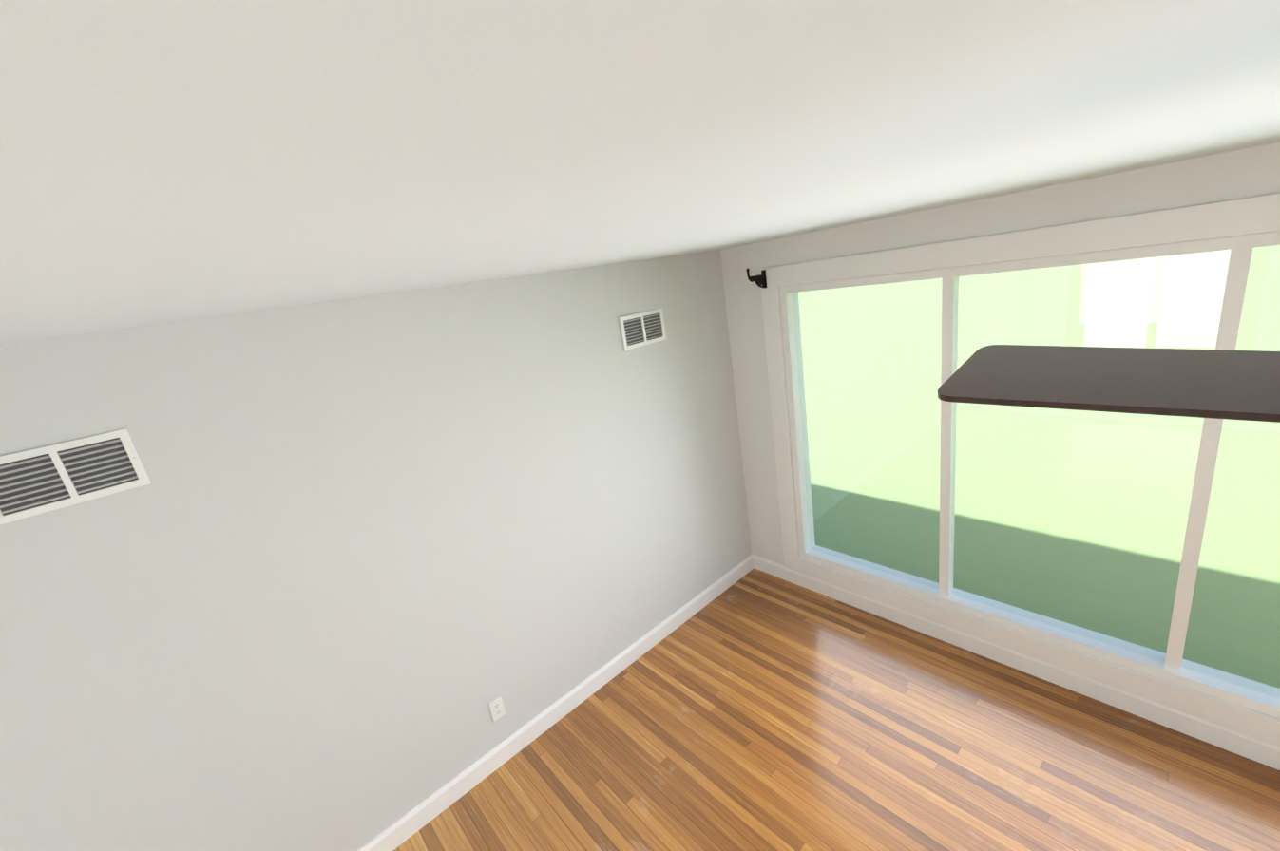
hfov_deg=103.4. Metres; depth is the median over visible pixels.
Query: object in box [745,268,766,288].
curtain rod bracket
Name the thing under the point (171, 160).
ceiling
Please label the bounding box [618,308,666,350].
air vent
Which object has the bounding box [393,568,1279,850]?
floor
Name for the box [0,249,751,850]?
wall
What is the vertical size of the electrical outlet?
0.115 m
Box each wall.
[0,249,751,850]
[720,142,1279,720]
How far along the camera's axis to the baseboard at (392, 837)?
2.81 m
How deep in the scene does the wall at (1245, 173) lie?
2.50 m
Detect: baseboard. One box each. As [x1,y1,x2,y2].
[357,554,753,850]
[751,554,1279,770]
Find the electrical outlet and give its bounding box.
[488,696,505,722]
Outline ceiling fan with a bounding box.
[937,344,1279,422]
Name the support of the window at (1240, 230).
in the wall at (1245, 173)
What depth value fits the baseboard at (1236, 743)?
2.62 m
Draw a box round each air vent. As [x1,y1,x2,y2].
[0,428,151,525]
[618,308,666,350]
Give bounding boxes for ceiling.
[0,0,1279,344]
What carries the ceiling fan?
hanging from the ceiling
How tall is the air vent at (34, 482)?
0.190 m
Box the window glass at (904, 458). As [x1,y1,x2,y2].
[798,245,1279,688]
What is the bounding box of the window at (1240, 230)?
[759,193,1279,747]

